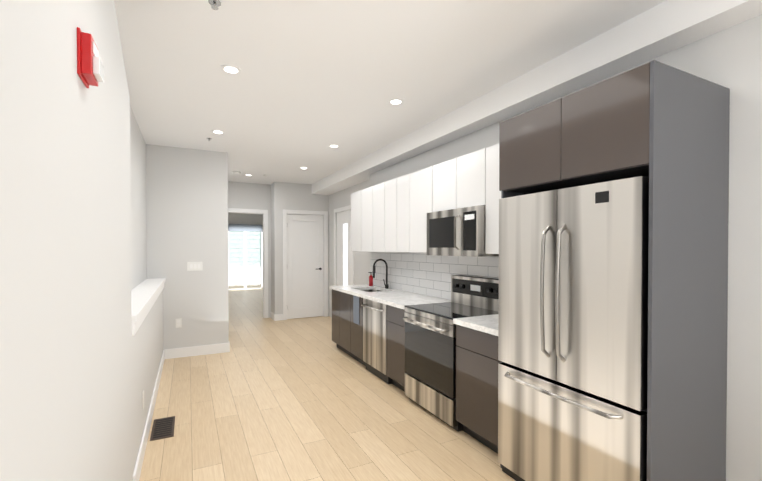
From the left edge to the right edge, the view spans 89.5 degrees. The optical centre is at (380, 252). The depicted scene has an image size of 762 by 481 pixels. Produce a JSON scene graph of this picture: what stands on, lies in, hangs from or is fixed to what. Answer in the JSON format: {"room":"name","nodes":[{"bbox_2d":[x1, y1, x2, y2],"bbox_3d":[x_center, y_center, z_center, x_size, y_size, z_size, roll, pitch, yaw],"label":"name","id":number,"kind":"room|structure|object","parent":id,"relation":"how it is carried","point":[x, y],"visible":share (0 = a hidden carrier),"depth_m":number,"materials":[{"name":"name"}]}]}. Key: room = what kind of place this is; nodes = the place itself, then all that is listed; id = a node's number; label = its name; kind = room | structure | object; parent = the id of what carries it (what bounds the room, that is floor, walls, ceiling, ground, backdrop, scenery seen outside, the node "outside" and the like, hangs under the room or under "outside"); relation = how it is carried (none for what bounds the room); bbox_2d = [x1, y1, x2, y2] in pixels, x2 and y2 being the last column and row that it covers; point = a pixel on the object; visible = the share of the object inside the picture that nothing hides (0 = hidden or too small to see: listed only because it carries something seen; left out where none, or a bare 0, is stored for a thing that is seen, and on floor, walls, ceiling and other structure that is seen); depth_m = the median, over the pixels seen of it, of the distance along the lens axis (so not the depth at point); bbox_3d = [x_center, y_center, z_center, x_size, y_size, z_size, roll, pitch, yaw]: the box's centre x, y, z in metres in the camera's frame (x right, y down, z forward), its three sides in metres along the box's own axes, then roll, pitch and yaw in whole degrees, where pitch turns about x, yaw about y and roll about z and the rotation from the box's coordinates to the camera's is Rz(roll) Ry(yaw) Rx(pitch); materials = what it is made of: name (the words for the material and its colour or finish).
{"room":"kitchen","nodes":[
{"label":"kitchen","id":0,"kind":"room"},
{"bbox_2d":[0,0,164,480],"bbox_3d":[-0.955,0.045,1.065,0.213,2.820,8.900,0,1,-27],"label":"wall","id":1,"kind":"structure","parent":0,"point":[65,316],"depth_m":1.07,"materials":[{"name":"white paint"}]},
{"bbox_2d":[77,27,103,87],"bbox_3d":[-0.921,-0.612,1.225,0.052,0.140,0.120,0,1,-27],"label":"fire alarm strobe","id":2,"kind":"object","parent":1,"relation":"attached to","point":[90,68],"visible":1,"depth_m":1.18,"materials":[{"name":"red plastic"}]},
{"bbox_2d":[142,390,143,409],"bbox_3d":[-1.714,1.061,2.773,0.006,0.120,0.075,0,1,-27],"label":"outlet","id":3,"kind":"object","parent":1,"relation":"attached to","point":[143,400],"visible":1,"depth_m":2.76,"materials":[{"name":"white plastic"}]},
{"bbox_2d":[130,106,146,289],"bbox_3d":[-3.246,0.003,4.838,0.500,2.820,17.700,0,1,-27],"label":"wall","id":4,"kind":"structure","parent":0,"point":[138,209],"depth_m":4.15,"materials":[{"name":"white paint"}]},
{"bbox_2d":[228,213,262,224],"bbox_3d":[-5.516,-0.094,13.488,3.200,2.820,0.200,0,1,-27],"label":"wall","id":5,"kind":"structure","parent":0,"point":[248,219],"depth_m":13.71,"materials":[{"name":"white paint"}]},
{"bbox_2d":[228,224,262,289],"bbox_3d":[-4.846,0.153,13.738,1.280,2.320,0.200,0,1,-27],"label":"window","id":6,"kind":"structure","parent":5,"relation":"in","point":[243,227],"depth_m":13.76,"materials":[{"name":"white glass"}]},
{"bbox_2d":[228,181,270,317],"bbox_3d":[-2.830,-0.032,7.955,1.060,2.820,0.100,0,1,-27],"label":"wall","id":7,"kind":"structure","parent":0,"point":[241,195],"depth_m":8.00,"materials":[{"name":"white paint"}]},
{"bbox_2d":[228,208,267,317],"bbox_3d":[-2.839,0.238,7.943,0.970,2.280,0.118,0,1,-27],"label":"door frame","id":8,"kind":"structure","parent":7,"relation":"attached to","point":[265,251],"depth_m":8.08,"materials":[{"name":"white wood"}]},
{"bbox_2d":[270,182,328,320],"bbox_3d":[-1.868,-0.038,8.486,1.164,2.820,1.014,0,1,-27],"label":"wall","id":9,"kind":"structure","parent":0,"point":[291,196],"depth_m":7.89,"materials":[{"name":"white paint"}]},
{"bbox_2d":[287,214,322,318],"bbox_3d":[-1.588,0.285,8.098,0.784,2.167,0.104,0,1,-27],"label":"door","id":10,"kind":"structure","parent":9,"relation":"in","point":[304,266],"depth_m":8.12,"materials":[{"name":"white wood"}]},
{"bbox_2d":[283,209,327,319],"bbox_3d":[-1.596,0.243,8.120,0.960,2.265,0.118,0,1,-27],"label":"door frame","id":11,"kind":"structure","parent":9,"relation":"attached to","point":[324,214],"depth_m":8.10,"materials":[{"name":"white wood"}]},
{"bbox_2d":[139,284,515,480],"bbox_3d":[-2.108,1.422,6.711,4.200,0.060,20.000,0,1,-27],"label":"floor","id":12,"kind":"structure","parent":0,"point":[294,399],"depth_m":3.28,"materials":[{"name":"brown wood"}]},
{"bbox_2d":[150,416,174,440],"bbox_3d":[-1.777,1.428,3.140,0.160,0.006,0.400,0,1,-27],"label":"floor vent","id":13,"kind":"object","parent":12,"relation":"in","point":[162,428],"visible":1,"depth_m":3.12,"materials":[{"name":"brown metal"}]},
{"bbox_2d":[146,144,229,358],"bbox_3d":[-3.176,-0.015,6.375,1.004,2.820,2.614,0,1,-27],"label":"wall block","id":14,"kind":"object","parent":12,"relation":"on","point":[186,205],"visible":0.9,"depth_m":5.22,"materials":[{"name":"white paint"}]},
{"bbox_2d":[176,318,181,327],"bbox_3d":[-2.718,0.944,5.165,0.072,0.120,0.008,0,1,-27],"label":"outlet","id":15,"kind":"object","parent":14,"relation":"attached to","point":[178,323],"visible":1,"depth_m":5.16,"materials":[{"name":"white plastic"}]},
{"bbox_2d":[187,262,202,270],"bbox_3d":[-2.538,0.183,5.246,0.190,0.120,0.008,0,1,-27],"label":"light switch","id":16,"kind":"object","parent":14,"relation":"attached to","point":[194,266],"visible":1,"depth_m":5.24,"materials":[{"name":"white plastic"}]},
{"bbox_2d":[332,289,365,365],"bbox_3d":[-0.192,0.971,5.318,0.643,0.873,1.139,0,1,-27],"label":"base cabinet","id":17,"kind":"object","parent":12,"relation":"on","point":[347,323],"visible":0.29,"depth_m":5.09,"materials":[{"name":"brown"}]},
{"bbox_2d":[330,284,450,308],"bbox_3d":[0.029,0.600,4.852,0.662,0.204,2.164,0,1,-27],"label":"countertop","id":18,"kind":"structure","parent":17,"relation":"on","point":[400,299],"depth_m":4.52,"materials":[{"name":"white stone"}]},
{"bbox_2d":[368,272,372,285],"bbox_3d":[-0.155,0.386,5.688,0.075,0.204,0.060,0,1,-27],"label":"soap bottle","id":19,"kind":"object","parent":18,"relation":"on","point":[370,280],"visible":0.92,"depth_m":5.67,"materials":[{"name":"red plastic"}]},
{"bbox_2d":[373,259,388,288],"bbox_3d":[-0.018,0.287,5.317,0.243,0.412,0.108,0,1,-27],"label":"faucet","id":20,"kind":"object","parent":18,"relation":"on","point":[386,284],"visible":1,"depth_m":5.31,"materials":[{"name":"black metal"}]},
{"bbox_2d":[361,298,391,383],"bbox_3d":[0.169,0.981,4.521,0.672,0.871,0.601,0,1,-27],"label":"dishwasher","id":21,"kind":"object","parent":12,"relation":"on","point":[374,335],"visible":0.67,"depth_m":4.36,"materials":[{"name":"silver metal"}]},
{"bbox_2d":[386,305,405,391],"bbox_3d":[0.433,0.985,4.080,0.637,0.873,0.414,0,1,-27],"label":"base cabinet","id":22,"kind":"object","parent":12,"relation":"on","point":[395,347],"visible":0.33,"depth_m":3.94,"materials":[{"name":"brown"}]},
{"bbox_2d":[403,275,498,431],"bbox_3d":[0.660,0.832,3.523,0.703,1.190,0.770,0,1,-27],"label":"range","id":23,"kind":"object","parent":12,"relation":"on","point":[430,357],"visible":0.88,"depth_m":3.41,"materials":[{"name":"silver metal"}]},
{"bbox_2d":[456,324,500,453],"bbox_3d":[0.993,0.997,2.963,0.637,0.873,0.520,0,1,-27],"label":"base cabinet","id":24,"kind":"object","parent":12,"relation":"on","point":[477,361],"visible":0.31,"depth_m":2.82,"materials":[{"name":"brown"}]},
{"bbox_2d":[453,314,498,335],"bbox_3d":[0.982,0.540,2.953,0.662,0.040,0.520,0,1,-27],"label":"countertop","id":25,"kind":"structure","parent":24,"relation":"on","point":[487,324],"depth_m":2.89,"materials":[{"name":"white stone"}]},
{"bbox_2d":[498,176,648,480],"bbox_3d":[1.253,0.546,2.265,0.774,1.790,0.889,0,1,-27],"label":"fridge","id":26,"kind":"object","parent":12,"relation":"on","point":[573,336],"visible":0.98,"depth_m":2.02,"materials":[{"name":"silver metal"}]},
{"bbox_2d":[499,60,729,480],"bbox_3d":[1.300,0.291,2.286,0.687,2.300,0.945,0,1,-27],"label":"tall cabinet","id":27,"kind":"object","parent":12,"relation":"on","point":[663,127],"visible":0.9,"depth_m":1.87,"materials":[{"name":"grey wood"}]},
{"bbox_2d":[114,0,665,184],"bbox_3d":[-1.593,-1.457,5.651,4.200,0.080,17.700,0,1,-27],"label":"ceiling","id":28,"kind":"structure","parent":0,"point":[309,83],"depth_m":2.83,"materials":[{"name":"white paint"}]},
{"bbox_2d":[211,130,224,133],"bbox_3d":[-1.891,-1.400,4.462,0.149,0.006,0.149,0,1,-33],"label":"recessed light","id":29,"kind":"object","parent":28,"relation":"in","point":[213,131],"depth_m":4.45,"materials":[{"name":"white plastic"}]},
{"bbox_2d":[220,65,241,73],"bbox_3d":[-1.133,-1.383,2.906,0.149,0.006,0.149,0,1,-33],"label":"recessed light","id":30,"kind":"object","parent":28,"relation":"in","point":[230,69],"depth_m":2.89,"materials":[{"name":"white plastic"}]},
{"bbox_2d":[328,144,339,147],"bbox_3d":[-0.621,-1.407,5.076,0.149,0.006,0.149,0,1,-33],"label":"recessed light","id":31,"kind":"object","parent":28,"relation":"in","point":[333,145],"depth_m":5.08,"materials":[{"name":"white plastic"}]},
{"bbox_2d":[388,98,403,104],"bbox_3d":[0.136,-1.390,3.543,0.149,0.006,0.149,0,1,-33],"label":"recessed light","id":32,"kind":"object","parent":28,"relation":"in","point":[395,101],"depth_m":3.53,"materials":[{"name":"white plastic"}]},
{"bbox_2d":[312,0,761,194],"bbox_3d":[1.170,-1.290,3.291,0.380,0.200,11.000,0,1,-27],"label":"soffit beam","id":33,"kind":"structure","parent":28,"relation":"attached to","point":[664,27],"depth_m":2.62,"materials":[{"name":"white paint"}]},
{"bbox_2d":[329,14,761,480],"bbox_3d":[-0.022,-0.015,6.455,0.686,2.820,17.700,0,1,-27],"label":"wall","id":34,"kind":"structure","parent":0,"point":[730,58],"depth_m":1.98,"materials":[{"name":"white paint"}]},
{"bbox_2d":[334,205,353,285],"bbox_3d":[-0.710,0.245,7.523,0.076,2.275,1.050,0,1,-27],"label":"door frame","id":35,"kind":"structure","parent":34,"relation":"attached to","point":[345,264],"depth_m":7.56,"materials":[{"name":"white wood"}]},
{"bbox_2d":[351,191,358,251],"bbox_3d":[-0.217,-0.457,5.699,0.332,0.880,0.408,0,1,-27],"label":"upper cabinet","id":36,"kind":"object","parent":34,"relation":"attached to","point":[354,196],"depth_m":5.65,"materials":[{"name":"white wood"}]},
{"bbox_2d":[359,187,370,251],"bbox_3d":[-0.047,-0.453,5.360,0.332,0.880,0.351,0,1,-27],"label":"upper cabinet","id":37,"kind":"object","parent":34,"relation":"attached to","point":[365,194],"depth_m":5.33,"materials":[{"name":"white wood"}]},
{"bbox_2d":[371,183,382,251],"bbox_3d":[0.111,-0.450,5.045,0.332,0.880,0.354,0,1,-27],"label":"upper cabinet","id":38,"kind":"object","parent":34,"relation":"attached to","point":[376,190],"depth_m":4.99,"materials":[{"name":"white wood"}]},
{"bbox_2d":[383,179,394,251],"bbox_3d":[0.262,-0.446,4.744,0.332,0.880,0.318,0,1,-27],"label":"upper cabinet","id":39,"kind":"object","parent":34,"relation":"attached to","point":[389,216],"depth_m":4.69,"materials":[{"name":"white wood"}]},
{"bbox_2d":[395,175,406,251],"bbox_3d":[0.400,-0.443,4.469,0.332,0.880,0.297,0,1,-27],"label":"upper cabinet","id":40,"kind":"object","parent":34,"relation":"attached to","point":[400,182],"depth_m":4.43,"materials":[{"name":"white wood"}]},
{"bbox_2d":[407,167,430,252],"bbox_3d":[0.564,-0.440,4.141,0.332,0.880,0.438,0,1,-27],"label":"upper cabinet","id":41,"kind":"object","parent":34,"relation":"attached to","point":[418,182],"depth_m":4.10,"materials":[{"name":"white wood"}]},
{"bbox_2d":[370,252,498,299],"bbox_3d":[0.612,0.250,4.412,0.011,0.506,3.466,0,1,-27],"label":"tile backsplash","id":42,"kind":"structure","parent":34,"relation":"attached to","point":[424,274],"depth_m":4.54,"materials":[{"name":"white tile"}]},
{"bbox_2d":[431,158,454,211],"bbox_3d":[0.750,-0.638,3.769,0.332,0.475,0.386,0,1,-27],"label":"upper cabinet","id":43,"kind":"object","parent":34,"relation":"attached to","point":[442,174],"depth_m":3.70,"materials":[{"name":"white wood"}]},
{"bbox_2d":[455,149,482,208],"bbox_3d":[0.923,-0.634,3.424,0.332,0.475,0.386,0,1,-27],"label":"upper cabinet","id":44,"kind":"object","parent":34,"relation":"attached to","point":[468,167],"depth_m":3.36,"materials":[{"name":"white wood"}]},
{"bbox_2d":[427,205,498,256],"bbox_3d":[0.781,-0.183,3.573,0.446,0.420,0.764,0,1,-27],"label":"over-the-range microwave","id":45,"kind":"object","parent":44,"relation":"attached to","point":[457,232],"visible":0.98,"depth_m":3.37,"materials":[{"name":"silver metal"}]},
{"bbox_2d":[483,144,500,253],"bbox_3d":[1.128,-0.427,3.017,0.332,0.880,0.524,0,1,-27],"label":"upper cabinet","id":46,"kind":"object","parent":34,"relation":"attached to","point":[491,193],"depth_m":3.11,"materials":[{"name":"white wood"}]},
{"label":"outside","id":47,"kind":"structure","parent":0,"visible":0},
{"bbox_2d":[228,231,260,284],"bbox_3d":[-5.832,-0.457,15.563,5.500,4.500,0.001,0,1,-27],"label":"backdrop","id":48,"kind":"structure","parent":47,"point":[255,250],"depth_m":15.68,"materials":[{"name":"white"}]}
]}

